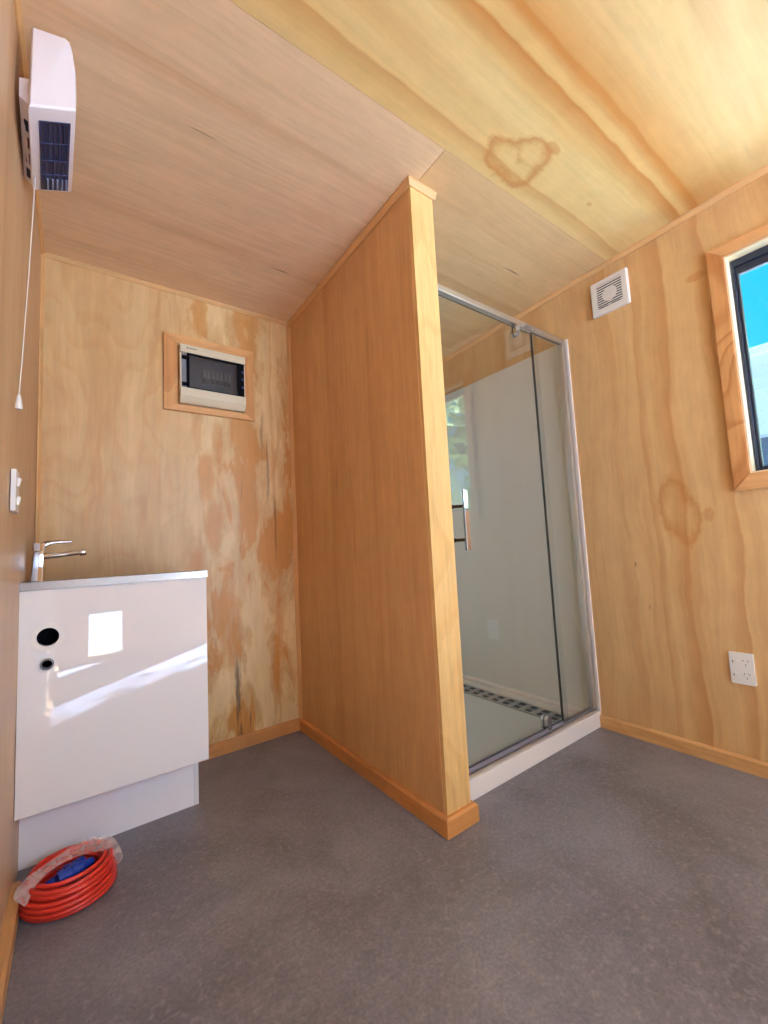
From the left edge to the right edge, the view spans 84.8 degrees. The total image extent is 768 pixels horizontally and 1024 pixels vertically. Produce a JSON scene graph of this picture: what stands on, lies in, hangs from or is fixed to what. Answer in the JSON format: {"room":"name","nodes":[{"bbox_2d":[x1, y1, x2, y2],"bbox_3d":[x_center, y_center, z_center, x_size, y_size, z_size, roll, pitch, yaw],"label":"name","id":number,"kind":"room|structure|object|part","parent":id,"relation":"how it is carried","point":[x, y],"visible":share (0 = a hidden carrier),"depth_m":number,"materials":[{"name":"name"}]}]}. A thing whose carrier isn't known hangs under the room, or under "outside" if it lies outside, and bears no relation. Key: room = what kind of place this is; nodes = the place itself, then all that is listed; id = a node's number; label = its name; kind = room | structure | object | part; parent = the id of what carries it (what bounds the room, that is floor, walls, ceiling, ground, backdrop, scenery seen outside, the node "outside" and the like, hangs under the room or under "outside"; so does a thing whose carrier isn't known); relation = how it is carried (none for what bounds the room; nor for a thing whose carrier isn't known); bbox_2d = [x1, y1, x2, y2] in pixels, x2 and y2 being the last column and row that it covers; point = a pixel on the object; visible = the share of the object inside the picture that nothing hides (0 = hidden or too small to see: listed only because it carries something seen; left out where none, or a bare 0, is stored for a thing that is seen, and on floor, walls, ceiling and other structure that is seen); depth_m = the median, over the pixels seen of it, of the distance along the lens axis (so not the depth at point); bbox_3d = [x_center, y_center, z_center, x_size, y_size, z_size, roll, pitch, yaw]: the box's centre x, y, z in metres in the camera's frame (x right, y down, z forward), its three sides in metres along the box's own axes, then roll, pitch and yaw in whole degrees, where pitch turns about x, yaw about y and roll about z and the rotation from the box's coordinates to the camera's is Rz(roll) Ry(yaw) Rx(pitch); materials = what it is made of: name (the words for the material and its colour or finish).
{"room":"bathroom","nodes":[
{"label":"bathroom","id":0,"kind":"room"},
{"bbox_2d":[0,0,40,938],"bbox_3d":[-0.348,-0.390,0.137,0.141,2.750,3.900,1,-6,-36],"label":"wall","id":1,"kind":"structure","parent":0,"point":[18,428],"depth_m":1.10,"materials":[{"name":"brown wood"}]},
{"bbox_2d":[0,881,21,1023],"bbox_3d":[-0.062,0.923,-0.147,0.022,0.060,3.366,1,-6,-36],"label":"baseboard","id":2,"kind":"structure","parent":1,"relation":"attached to","point":[9,931],"depth_m":1.03,"materials":[{"name":"brown wood"}]},
{"bbox_2d":[10,469,21,512],"bbox_3d":[-0.954,-0.053,1.094,0.018,0.108,0.074,1,-6,-36],"label":"light switch","id":3,"kind":"object","parent":1,"relation":"attached to","point":[15,500],"visible":1,"depth_m":1.06,"materials":[{"name":"white plastic"}]},
{"bbox_2d":[14,0,44,253],"bbox_3d":[-0.336,-1.367,0.265,0.014,0.131,3.900,1,-6,-36],"label":"trim","id":4,"kind":"structure","parent":1,"relation":"attached to","point":[17,3],"depth_m":1.14,"materials":[{"name":"brown wood"}]},
{"bbox_2d":[14,27,76,409],"bbox_3d":[-0.905,-0.733,1.130,0.124,0.935,0.293,1,-6,-36],"label":"heater","id":5,"kind":"object","parent":1,"relation":"attached to","point":[47,102],"visible":1,"depth_m":1.07,"materials":[{"name":"white plastic"}]},
{"bbox_3d":[-0.946,-0.284,1.090,0.017,0.038,0.017,1,-6,-36],"label":"cord knob","id":6,"kind":"part","parent":5,"relation":"part of","materials":[{"name":"white plastic"}]},
{"bbox_3d":[-0.974,-1.030,1.145,0.019,0.102,0.248,1,-6,-38],"label":"plate","id":7,"kind":"part","parent":5,"relation":"part of","materials":[{"name":"white plastic"}]},
{"bbox_3d":[-0.974,-0.637,1.149,0.004,0.682,0.062,-1,-5,-18],"label":"pull cord","id":8,"kind":"part","parent":5,"relation":"part of","materials":[{"name":"white fabric"}]},
{"bbox_2d":[39,120,70,190],"bbox_3d":[-0.915,-0.985,1.169,0.066,0.039,0.244,1,-6,-38],"label":"grille","id":9,"kind":"object","parent":5,"relation":"attached to","point":[54,135],"depth_m":1.16,"materials":[{"name":"plastic"}]},
{"bbox_2d":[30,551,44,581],"bbox_3d":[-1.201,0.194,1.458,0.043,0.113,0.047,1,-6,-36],"label":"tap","id":10,"kind":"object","parent":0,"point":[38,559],"depth_m":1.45,"materials":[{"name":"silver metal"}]},
{"bbox_2d":[34,257,298,744],"bbox_3d":[-0.543,-0.180,2.471,2.543,2.750,0.120,1,-6,-36],"label":"wall","id":11,"kind":"structure","parent":0,"point":[136,484],"depth_m":2.05,"materials":[{"name":"brown wood"}]},
{"bbox_2d":[35,254,44,551],"bbox_3d":[-1.417,0.023,1.723,0.014,2.306,0.014,1,-6,-36],"label":"trim","id":12,"kind":"structure","parent":11,"relation":"attached to","point":[42,272],"depth_m":1.76,"materials":[{"name":"brown wood"}]},
{"bbox_2d":[44,252,286,325],"bbox_3d":[-1.019,-1.111,2.152,1.140,0.016,0.016,1,-6,-36],"label":"trim","id":13,"kind":"structure","parent":11,"relation":"attached to","point":[46,254],"depth_m":2.07,"materials":[{"name":"brown wood"}]},
{"bbox_2d":[163,331,254,421],"bbox_3d":[-0.898,-0.692,2.188,0.444,0.390,0.018,1,-6,-36],"label":"frame","id":14,"kind":"object","parent":11,"relation":"attached to","point":[171,341],"visible":0.88,"depth_m":2.13,"materials":[{"name":"brown wood"}]},
{"bbox_2d":[178,343,245,412],"bbox_3d":[-0.882,-0.683,2.173,0.317,0.294,0.059,1,-6,-36],"label":"board","id":15,"kind":"object","parent":11,"relation":"attached to","point":[207,378],"visible":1,"depth_m":2.16,"materials":[{"name":"beige plastic"}]},
{"bbox_2d":[198,718,299,762],"bbox_3d":[-0.689,1.148,2.117,0.605,0.060,0.016,1,-6,-36],"label":"baseboard","id":16,"kind":"structure","parent":11,"relation":"attached to","point":[233,744],"depth_m":2.13,"materials":[{"name":"brown wood"}]},
{"bbox_2d":[286,325,302,718],"bbox_3d":[-0.509,0.005,2.387,0.018,2.248,0.018,1,-6,-36],"label":"trim","id":17,"kind":"structure","parent":11,"relation":"attached to","point":[288,337],"depth_m":2.38,"materials":[{"name":"brown wood"}]},
{"bbox_2d":[290,190,443,812],"bbox_3d":[-0.135,-0.036,1.986,0.113,2.339,1.109,1,-6,-36],"label":"wall partition","id":18,"kind":"structure","parent":0,"point":[368,668],"depth_m":1.80,"materials":[{"name":"brown wood"}]},
{"bbox_2d":[287,175,436,326],"bbox_3d":[-0.185,-1.172,2.069,0.142,0.060,1.142,1,-6,-36],"label":"trim","id":19,"kind":"structure","parent":18,"relation":"attached to","point":[409,181],"depth_m":1.80,"materials":[{"name":"brown wood"}]},
{"bbox_2d":[300,718,479,839],"bbox_3d":[-0.067,1.096,1.877,0.151,0.060,1.143,1,-6,-36],"label":"baseboard","id":20,"kind":"structure","parent":18,"relation":"attached to","point":[449,826],"depth_m":1.57,"materials":[{"name":"brown wood"}]},
{"bbox_2d":[407,187,470,815],"bbox_3d":[0.197,-0.091,1.536,0.113,2.340,0.016,1,-6,-36],"label":"trim","id":21,"kind":"structure","parent":18,"relation":"attached to","point":[445,612],"depth_m":1.52,"materials":[{"name":"brown wood"}]},
{"bbox_2d":[2,727,767,1023],"bbox_3d":[0.710,1.040,0.736,2.543,0.100,4.140,1,-6,-36],"label":"floor","id":22,"kind":"structure","parent":0,"point":[616,878],"depth_m":1.12,"materials":[{"name":"grey plastic"}]},
{"bbox_2d":[19,839,116,922],"bbox_3d":[-0.922,1.059,1.245,0.251,0.110,0.247,1,-6,-36],"label":"lead","id":23,"kind":"object","parent":22,"relation":"on","point":[41,900],"visible":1,"depth_m":1.20,"materials":[{"name":"orange plastic"}]},
{"bbox_2d":[14,577,208,870],"bbox_3d":[-1.018,0.708,1.601,0.536,0.882,0.544,1,-6,-36],"label":"base cabinet","id":24,"kind":"object","parent":22,"relation":"on","point":[112,736],"visible":0.99,"depth_m":1.39,"materials":[{"name":"white laminate"}]},
{"bbox_2d":[19,570,206,591],"bbox_3d":[-1.037,0.315,1.638,0.537,0.147,0.536,1,-6,-36],"label":"stainless sink","id":25,"kind":"object","parent":24,"relation":"in","point":[96,581],"visible":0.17,"depth_m":1.40,"materials":[{"name":"silver metal"}]},
{"bbox_2d":[30,540,86,581],"bbox_3d":[-1.154,0.175,1.494,0.162,0.152,0.047,1,-6,-36],"label":"mixer tap","id":26,"kind":"object","parent":25,"relation":"on","point":[38,559],"visible":0.88,"depth_m":1.46,"materials":[{"name":"silver metal"}]},
{"bbox_3d":[-1.172,0.117,1.489,0.109,0.037,0.038,1,-6,-36],"label":"lever","id":27,"kind":"part","parent":26,"relation":"part of","materials":[{"name":"silver metal"}]},
{"bbox_3d":[-1.151,0.152,1.500,0.123,0.028,0.022,1,-6,-36],"label":"spout","id":28,"kind":"part","parent":26,"relation":"part of","materials":[{"name":"silver metal"}]},
{"bbox_3d":[-0.816,0.712,1.765,0.016,0.882,0.515,1,-6,-36],"label":"panel","id":29,"kind":"part","parent":24,"relation":"part of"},
{"bbox_2d":[463,674,600,800],"bbox_3d":[0.378,1.099,2.254,1.046,0.074,1.045,1,-6,-36],"label":"shower tray","id":30,"kind":"object","parent":22,"relation":"on","point":[497,716],"visible":0.38,"depth_m":2.08,"materials":[{"name":"white plastic"}]},
{"bbox_2d":[437,283,600,778],"bbox_3d":[0.626,0.029,1.935,1.044,1.976,0.093,1,-6,-36],"label":"shower door frame","id":31,"kind":"structure","parent":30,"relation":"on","point":[549,729],"depth_m":2.15,"materials":[{"name":"metal"}]},
{"bbox_3d":[0.326,0.030,1.665,0.024,0.242,0.011,1,-6,-36],"label":"handle","id":32,"kind":"part","parent":31,"relation":"part of","materials":[{"name":"silver metal"}]},
{"bbox_3d":[0.567,-0.939,2.026,1.036,0.028,0.028,1,-6,-36],"label":"rail","id":33,"kind":"part","parent":31,"relation":"part of","materials":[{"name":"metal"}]},
{"bbox_3d":[0.661,1.007,1.866,1.036,0.014,0.018,1,-6,-36],"label":"rail","id":34,"kind":"part","parent":31,"relation":"part of","materials":[{"name":"grey metal"}]},
{"bbox_3d":[0.670,1.008,1.853,1.036,0.010,0.014,1,-6,-36],"label":"rail","id":35,"kind":"part","parent":31,"relation":"part of","materials":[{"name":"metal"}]},
{"bbox_3d":[0.913,0.040,2.160,0.273,1.931,0.006,1,-6,-36],"label":"fixed panel","id":36,"kind":"part","parent":31,"relation":"part of","materials":[{"name":"clear glass"}]},
{"bbox_2d":[22,0,767,358],"bbox_3d":[0.588,-1.369,0.941,2.303,0.129,3.900,1,-6,-36],"label":"ceiling","id":37,"kind":"structure","parent":0,"point":[216,158],"depth_m":1.42,"materials":[{"name":"beige wood"}]},
{"bbox_2d":[443,173,767,761],"bbox_3d":[1.602,-0.367,1.560,0.096,2.750,3.900,1,-6,-36],"label":"wall","id":38,"kind":"structure","parent":0,"point":[677,556],"depth_m":2.05,"materials":[{"name":"brown wood"}]},
{"bbox_2d":[442,164,767,362],"bbox_3d":[1.510,-1.341,1.612,0.022,0.139,3.900,1,-6,-36],"label":"trim","id":39,"kind":"structure","parent":38,"relation":"attached to","point":[763,170],"depth_m":2.03,"materials":[{"name":"brown wood"}]},
{"bbox_2d":[590,267,630,318],"bbox_3d":[1.137,-1.100,2.122,0.017,0.179,0.180,1,-6,-36],"label":"fan","id":40,"kind":"object","parent":38,"relation":"attached to","point":[611,293],"visible":1,"depth_m":2.11,"materials":[{"name":"white plastic"}]},
{"bbox_2d":[600,715,767,778],"bbox_3d":[1.938,0.920,0.994,0.016,0.058,2.848,1,-6,-36],"label":"baseboard","id":41,"kind":"structure","parent":38,"relation":"attached to","point":[733,760],"depth_m":1.82,"materials":[{"name":"brown wood"}]},
{"bbox_2d":[705,223,767,490],"bbox_3d":[1.774,-0.650,1.318,0.107,1.023,1.153,1,-6,-36],"label":"window","id":42,"kind":"structure","parent":38,"relation":"in","point":[725,264],"depth_m":1.72,"materials":[{"name":"brown wood"}]},
{"bbox_3d":[1.416,-0.596,1.732,0.018,1.023,0.056,1,-6,-36],"label":"architrave","id":43,"kind":"part","parent":42,"relation":"part of","materials":[{"name":"brown wood"}]},
{"bbox_3d":[1.714,-1.134,1.333,0.018,0.051,1.153,1,-6,-36],"label":"architrave","id":44,"kind":"part","parent":42,"relation":"part of","materials":[{"name":"brown wood"}]},
{"bbox_3d":[1.785,-0.655,1.338,0.036,0.895,1.010,1,-6,-36],"label":"frame","id":45,"kind":"part","parent":42,"relation":"part of","materials":[{"name":"black metal"}]},
{"bbox_3d":[1.788,-0.646,1.339,0.022,0.853,0.986,1,-6,-36],"label":"sash","id":46,"kind":"part","parent":42,"relation":"part of","materials":[{"name":"black metal"}]},
{"bbox_3d":[1.762,-0.173,1.251,0.018,0.064,1.153,1,-6,-36],"label":"architrave","id":47,"kind":"part","parent":42,"relation":"part of","materials":[{"name":"brown wood"}]},
{"bbox_2d":[728,651,756,686],"bbox_3d":[1.437,0.628,1.688,0.014,0.123,0.077,1,-6,-36],"label":"power outlet","id":48,"kind":"object","parent":38,"relation":"attached to","point":[742,666],"visible":1,"depth_m":1.69,"materials":[{"name":"white plastic"}]},
{"label":"outside","id":49,"kind":"structure","parent":0,"visible":0},
{"bbox_3d":[10.765,1.710,10.439,90.000,0.200,80.000,1,-6,-36],"label":"ground","id":50,"kind":"structure","parent":49,"visible":0},
{"bbox_2d":[749,342,767,465],"bbox_3d":[5.685,-0.147,11.388,5.120,4.170,9.270,1,-6,-36],"label":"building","id":51,"kind":"structure","parent":50,"relation":"on","point":[758,354],"depth_m":6.73,"materials":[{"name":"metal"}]},
{"bbox_3d":[5.793,-0.716,7.023,0.004,0.730,1.000,1,-6,-36],"label":"pane","id":52,"kind":"part","parent":51,"relation":"part of","materials":[{"name":"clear glass"}]}
]}

